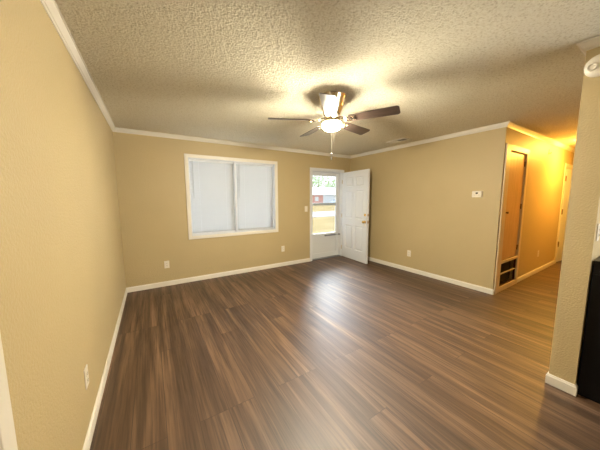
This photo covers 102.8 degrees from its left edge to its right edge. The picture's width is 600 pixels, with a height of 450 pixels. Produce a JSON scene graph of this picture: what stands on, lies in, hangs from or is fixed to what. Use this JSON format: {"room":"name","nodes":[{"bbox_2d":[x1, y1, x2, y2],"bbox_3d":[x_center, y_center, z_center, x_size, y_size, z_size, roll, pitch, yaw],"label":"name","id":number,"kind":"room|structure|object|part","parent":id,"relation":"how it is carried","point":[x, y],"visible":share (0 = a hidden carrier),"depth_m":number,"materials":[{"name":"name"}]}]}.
{"room":"living room","nodes":[
{"label":"living room","id":0,"kind":"room"},
{"bbox_2d":[0,0,125,449],"bbox_3d":[-0.869,0.146,0.547,0.130,2.440,7.276,-4,7,-32],"label":"wall","id":1,"kind":"structure","parent":0,"point":[63,282],"depth_m":1.10,"materials":[{"name":"beige paint"}]},
{"bbox_2d":[0,334,17,449],"bbox_3d":[-0.639,0.347,0.215,0.146,2.110,0.991,-4,7,-32],"label":"trim","id":2,"kind":"structure","parent":1,"relation":"attached to","point":[8,441],"depth_m":0.67,"materials":[{"name":"beige paint"}]},
{"bbox_2d":[40,0,115,131],"bbox_3d":[-0.801,-1.044,0.463,0.043,0.058,7.016,-4,7,-32],"label":"trim","id":3,"kind":"structure","parent":1,"relation":"attached to","point":[51,8],"depth_m":1.59,"materials":[{"name":"beige paint"}]},
{"bbox_2d":[84,364,88,389],"bbox_3d":[-1.284,0.915,1.444,0.009,0.121,0.073,-4,7,-32],"label":"electrical outlet","id":4,"kind":"object","parent":1,"relation":"attached to","point":[86,375],"visible":1,"depth_m":1.43,"materials":[{"name":"beige plastic"}]},
{"bbox_2d":[82,288,126,449],"bbox_3d":[-1.749,1.153,2.227,0.012,0.079,3.431,-4,7,-32],"label":"baseboard","id":5,"kind":"structure","parent":1,"relation":"attached to","point":[90,432],"depth_m":1.75,"materials":[{"name":"beige paint"}]},
{"bbox_2d":[113,132,350,287],"bbox_3d":[-0.695,-0.327,4.838,4.726,2.440,0.130,-4,7,-32],"label":"wall","id":6,"kind":"structure","parent":0,"point":[150,170],"depth_m":3.98,"materials":[{"name":"beige paint"}]},
{"bbox_2d":[164,261,169,267],"bbox_3d":[-2.183,0.648,3.928,0.073,0.121,0.009,-4,7,-32],"label":"electrical outlet","id":7,"kind":"object","parent":6,"relation":"attached to","point":[166,263],"visible":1,"depth_m":3.92,"materials":[{"name":"beige plastic"}]},
{"bbox_2d":[127,258,309,292],"bbox_3d":[-1.216,0.894,4.558,3.397,0.079,0.012,-4,7,-32],"label":"baseboard","id":8,"kind":"structure","parent":6,"relation":"attached to","point":[209,276],"depth_m":4.30,"materials":[{"name":"beige paint"}]},
{"bbox_2d":[184,154,278,239],"bbox_3d":[-1.206,-0.517,4.489,1.698,1.424,0.146,-4,7,-32],"label":"window","id":9,"kind":"structure","parent":6,"relation":"in","point":[187,157],"depth_m":4.42,"materials":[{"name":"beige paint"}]},
{"bbox_2d":[189,159,235,234],"bbox_3d":[-1.540,-0.493,4.271,0.751,1.280,0.050,-4,7,-32],"label":"window blind","id":10,"kind":"object","parent":9,"relation":"attached to","point":[211,182],"visible":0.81,"depth_m":4.26,"materials":[{"name":"white paint"}]},
{"bbox_3d":[-1.541,0.134,4.346,0.751,0.016,0.026,-4,7,-32],"label":"rail","id":11,"kind":"part","parent":10,"relation":"part of","materials":[{"name":"white paint"}]},
{"bbox_2d":[236,162,273,230],"bbox_3d":[-0.863,-0.546,4.690,0.749,1.274,0.050,-4,7,-32],"label":"window blind","id":12,"kind":"object","parent":9,"relation":"attached to","point":[254,181],"visible":0.99,"depth_m":4.68,"materials":[{"name":"white paint"}]},
{"bbox_3d":[-0.863,0.079,4.764,0.749,0.016,0.026,-4,7,-32],"label":"rail","id":13,"kind":"part","parent":12,"relation":"part of","materials":[{"name":"white paint"}]},
{"bbox_2d":[113,127,350,158],"bbox_3d":[-0.711,-1.499,4.601,4.596,0.058,0.043,-4,7,-32],"label":"trim","id":14,"kind":"structure","parent":6,"relation":"attached to","point":[120,130],"depth_m":4.15,"materials":[{"name":"beige paint"}]},
{"bbox_2d":[312,172,339,258],"bbox_3d":[0.601,-0.226,5.671,0.851,2.005,0.088,-4,7,-32],"label":"door","id":15,"kind":"structure","parent":6,"relation":"in","point":[323,244],"depth_m":5.77,"materials":[{"name":"white"}]},
{"bbox_3d":[0.576,0.461,5.763,0.690,0.400,0.017,-4,7,-32],"label":"kick panel","id":16,"kind":"part","parent":15,"relation":"part of","materials":[{"name":"white"}]},
{"bbox_3d":[0.573,-0.493,5.655,0.690,0.056,0.037,-4,7,-32],"label":"meeting rail","id":17,"kind":"part","parent":15,"relation":"part of","materials":[{"name":"grey"}]},
{"bbox_2d":[310,167,343,260],"bbox_3d":[0.602,-0.252,5.666,0.994,2.097,0.176,-4,7,-32],"label":"trim","id":18,"kind":"structure","parent":6,"relation":"attached to","point":[340,172],"depth_m":5.64,"materials":[{"name":"white paint"}]},
{"bbox_2d":[341,169,369,263],"bbox_3d":[1.238,-0.203,5.457,0.182,2.015,0.878,-4,7,-27],"label":"door","id":19,"kind":"structure","parent":6,"relation":"in","point":[355,184],"depth_m":5.38,"materials":[{"name":"white paint"}]},
{"bbox_2d":[55,0,599,155],"bbox_3d":[3.338,-1.434,3.012,10.054,0.120,7.276,-4,7,-32],"label":"ceiling","id":20,"kind":"structure","parent":0,"point":[210,69],"depth_m":1.84,"materials":[{"name":"white paint"}]},
{"bbox_2d":[268,91,399,159],"bbox_3d":[0.323,-0.994,2.484,1.246,0.610,1.229,-4,7,-32],"label":"ceiling fan","id":21,"kind":"object","parent":20,"relation":"hanging from","point":[331,102],"visible":1,"depth_m":2.33,"materials":[{"name":"silver metal"}]},
{"bbox_3d":[-0.081,-1.051,2.388,0.472,0.006,0.138,-1,19,-7],"label":"blade","id":22,"kind":"part","parent":21,"relation":"part of","materials":[{"name":"brown wood"}]},
{"bbox_3d":[0.148,-1.099,2.808,0.138,0.006,0.472,-17,13,-23],"label":"blade","id":23,"kind":"part","parent":21,"relation":"part of","materials":[{"name":"brown wood"}]},
{"bbox_3d":[0.250,-1.015,2.042,0.138,0.006,0.472,14,9,9],"label":"blade","id":24,"kind":"part","parent":21,"relation":"part of","materials":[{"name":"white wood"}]},
{"bbox_3d":[0.324,-1.002,2.447,0.188,0.081,0.188,-4,7,-32],"label":"lamp shade","id":25,"kind":"part","parent":21,"relation":"part of","materials":[{"name":"white glass"}]},
{"bbox_3d":[0.621,-1.091,2.721,0.472,0.006,0.138,-6,-4,-43],"label":"blade","id":26,"kind":"part","parent":21,"relation":"part of","materials":[{"name":"brown wood"}]},
{"bbox_3d":[0.683,-1.040,2.247,0.472,0.006,0.138,3,-6,28],"label":"blade","id":27,"kind":"part","parent":21,"relation":"part of","materials":[{"name":"brown wood"}]},
{"bbox_2d":[386,137,409,143],"bbox_3d":[1.736,-1.493,4.256,0.170,0.018,0.380,-4,7,-32],"label":"ceiling vent","id":28,"kind":"object","parent":20,"relation":"in","point":[404,138],"visible":1,"depth_m":4.22,"materials":[{"name":"white metal"}]},
{"bbox_2d":[90,256,599,449],"bbox_3d":[3.351,1.111,3.292,10.054,0.120,7.276,-4,7,-32],"label":"floor","id":29,"kind":"structure","parent":0,"point":[340,352],"depth_m":2.04,"materials":[{"name":"brown laminate"}]},
{"bbox_2d":[577,257,599,403],"bbox_3d":[2.516,0.743,1.591,0.764,0.990,0.706,-4,7,-32],"label":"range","id":30,"kind":"object","parent":29,"relation":"on","point":[588,383],"visible":0.89,"depth_m":1.66,"materials":[{"name":"black metal"}]},
{"bbox_2d":[350,129,494,285],"bbox_3d":[2.054,-0.333,4.769,0.130,2.440,2.892,-4,7,-32],"label":"wall","id":31,"kind":"structure","parent":0,"point":[421,201],"depth_m":4.18,"materials":[{"name":"beige paint"}]},
{"bbox_2d":[351,121,509,157],"bbox_3d":[2.020,-1.504,4.520,0.043,0.058,3.065,-4,7,-32],"label":"trim","id":32,"kind":"structure","parent":31,"relation":"attached to","point":[504,124],"depth_m":4.00,"materials":[{"name":"beige paint"}]},
{"bbox_2d":[368,257,492,294],"bbox_3d":[2.037,0.851,4.800,0.012,0.079,3.034,-4,7,-32],"label":"baseboard","id":33,"kind":"structure","parent":31,"relation":"attached to","point":[438,277],"depth_m":4.20,"materials":[{"name":"beige paint"}]},
{"bbox_2d":[472,191,482,196],"bbox_3d":[2.665,-0.464,3.607,0.036,0.096,0.138,-4,7,-32],"label":"thermostat","id":34,"kind":"object","parent":31,"relation":"attached to","point":[474,193],"visible":1,"depth_m":3.59,"materials":[{"name":"beige plastic"}]},
{"bbox_2d":[482,127,573,288],"bbox_3d":[5.004,-0.354,4.823,5.198,2.440,0.130,-4,7,-32],"label":"wall","id":35,"kind":"structure","parent":0,"point":[545,177],"depth_m":4.13,"materials":[{"name":"beige paint"}]},
{"bbox_2d":[499,259,515,285],"bbox_3d":[3.247,0.737,3.800,0.632,0.356,0.076,-4,7,-32],"label":"air vent","id":36,"kind":"object","parent":35,"relation":"in","point":[505,267],"visible":0.59,"depth_m":3.87,"materials":[{"name":"brown metal"}]},
{"bbox_3d":[3.229,0.735,3.828,0.628,0.350,0.010,-4,7,-32],"label":"panel","id":37,"kind":"part","parent":36,"relation":"part of","materials":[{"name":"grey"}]},
{"bbox_2d":[494,143,529,293],"bbox_3d":[3.203,-0.084,3.712,0.885,2.165,0.150,-4,7,-32],"label":"trim","id":38,"kind":"structure","parent":35,"relation":"attached to","point":[510,148],"depth_m":3.54,"materials":[{"name":"beige paint"}]},
{"bbox_2d":[502,152,525,259],"bbox_3d":[3.261,-0.277,3.665,0.636,1.591,0.072,-4,7,-32],"label":"door","id":39,"kind":"structure","parent":35,"relation":"in","point":[517,161],"depth_m":3.67,"materials":[{"name":"brown wood"}]},
{"bbox_2d":[517,260,554,281],"bbox_3d":[4.546,0.862,4.582,2.180,0.079,0.012,-4,7,-32],"label":"baseboard","id":40,"kind":"structure","parent":35,"relation":"attached to","point":[536,270],"depth_m":4.49,"materials":[{"name":"beige paint"}]},
{"bbox_2d":[507,121,574,152],"bbox_3d":[5.025,-1.529,4.608,5.241,0.058,0.043,-4,7,-32],"label":"trim","id":41,"kind":"structure","parent":35,"relation":"attached to","point":[511,125],"depth_m":3.88,"materials":[{"name":"beige paint"}]},
{"bbox_2d":[554,163,572,262],"bbox_3d":[5.855,-0.257,5.360,0.970,2.120,0.140,-4,7,-32],"label":"trim","id":42,"kind":"structure","parent":35,"relation":"attached to","point":[569,166],"depth_m":5.06,"materials":[{"name":"beige paint"}]},
{"bbox_2d":[556,169,571,261],"bbox_3d":[5.907,-0.202,5.276,0.763,2.005,0.105,-4,7,-28],"label":"door","id":43,"kind":"structure","parent":35,"relation":"in","point":[568,177],"depth_m":5.20,"materials":[{"name":"white paint"}]},
{"bbox_2d":[549,47,599,384],"bbox_3d":[4.861,-0.204,3.463,6.886,2.440,0.135,-4,7,-32],"label":"wall partition","id":44,"kind":"structure","parent":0,"point":[580,249],"depth_m":1.66,"materials":[{"name":"beige paint"}]},
{"bbox_2d":[545,373,576,396],"bbox_3d":[1.939,1.183,1.782,0.012,0.079,0.159,-4,7,-32],"label":"baseboard","id":45,"kind":"structure","parent":44,"relation":"attached to","point":[559,383],"depth_m":1.78,"materials":[{"name":"beige paint"}]},
{"bbox_2d":[576,44,585,56],"bbox_3d":[4.790,-1.395,3.397,6.929,0.058,0.043,-4,7,-32],"label":"trim","id":46,"kind":"structure","parent":44,"relation":"attached to","point":[579,47],"depth_m":1.63,"materials":[{"name":"beige paint"}]},
{"bbox_2d":[576,34,599,50],"bbox_3d":[1.914,-1.173,1.515,0.043,0.058,0.221,-4,7,-32],"label":"trim","id":47,"kind":"structure","parent":44,"relation":"attached to","point":[593,42],"depth_m":1.55,"materials":[{"name":"beige paint"}]},
{"bbox_2d":[584,54,599,76],"bbox_3d":[1.913,-1.025,1.531,0.045,0.136,0.136,-4,7,-32],"label":"smoke detector","id":48,"kind":"object","parent":44,"relation":"attached to","point":[592,67],"visible":1,"depth_m":1.54,"materials":[{"name":"beige plastic"}]},
{"bbox_2d":[595,223,599,240],"bbox_3d":[2.054,0.050,1.648,0.073,0.121,0.009,-4,7,-32],"label":"electrical outlet","id":49,"kind":"object","parent":44,"relation":"attached to","point":[598,225],"visible":1,"depth_m":1.63,"materials":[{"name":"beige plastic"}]},
{"label":"outside","id":50,"kind":"structure","parent":0,"visible":0},
{"bbox_2d":[313,205,334,233],"bbox_3d":[-9.508,-8.086,90.645,200.000,0.400,155.453,-4,7,-32],"label":"ground","id":51,"kind":"structure","parent":50,"point":[320,224],"depth_m":16.99,"materials":[{"name":"yellow plant"}]},
{"bbox_2d":[313,176,330,187],"bbox_3d":[5.834,-11.635,75.825,8.340,9.739,8.410,-4,7,-32],"label":"tree","id":52,"kind":"object","parent":51,"relation":"on","point":[315,177],"visible":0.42,"depth_m":75.09,"materials":[{"name":"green plant"}]},
{"bbox_2d":[313,187,334,202],"bbox_3d":[4.571,-8.010,65.973,23.200,4.700,9.400,-4,7,-32],"label":"house","id":53,"kind":"structure","parent":51,"relation":"on","point":[320,194],"depth_m":62.98,"materials":[{"name":"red brick"}]},
{"bbox_2d":[325,178,334,187],"bbox_3d":[12.613,-12.097,84.745,7.981,8.639,8.126,-4,7,-32],"label":"tree","id":54,"kind":"object","parent":51,"relation":"on","point":[333,181],"visible":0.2,"depth_m":82.94,"materials":[{"name":"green plant"}]},
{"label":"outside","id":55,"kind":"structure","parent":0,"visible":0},
{"bbox_2d":[313,211,334,216],"bbox_3d":[23.134,-2.720,38.475,200.000,0.025,7.000,-4,7,-32],"label":"street","id":56,"kind":"structure","parent":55,"point":[322,213],"depth_m":24.32,"materials":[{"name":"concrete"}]}
]}

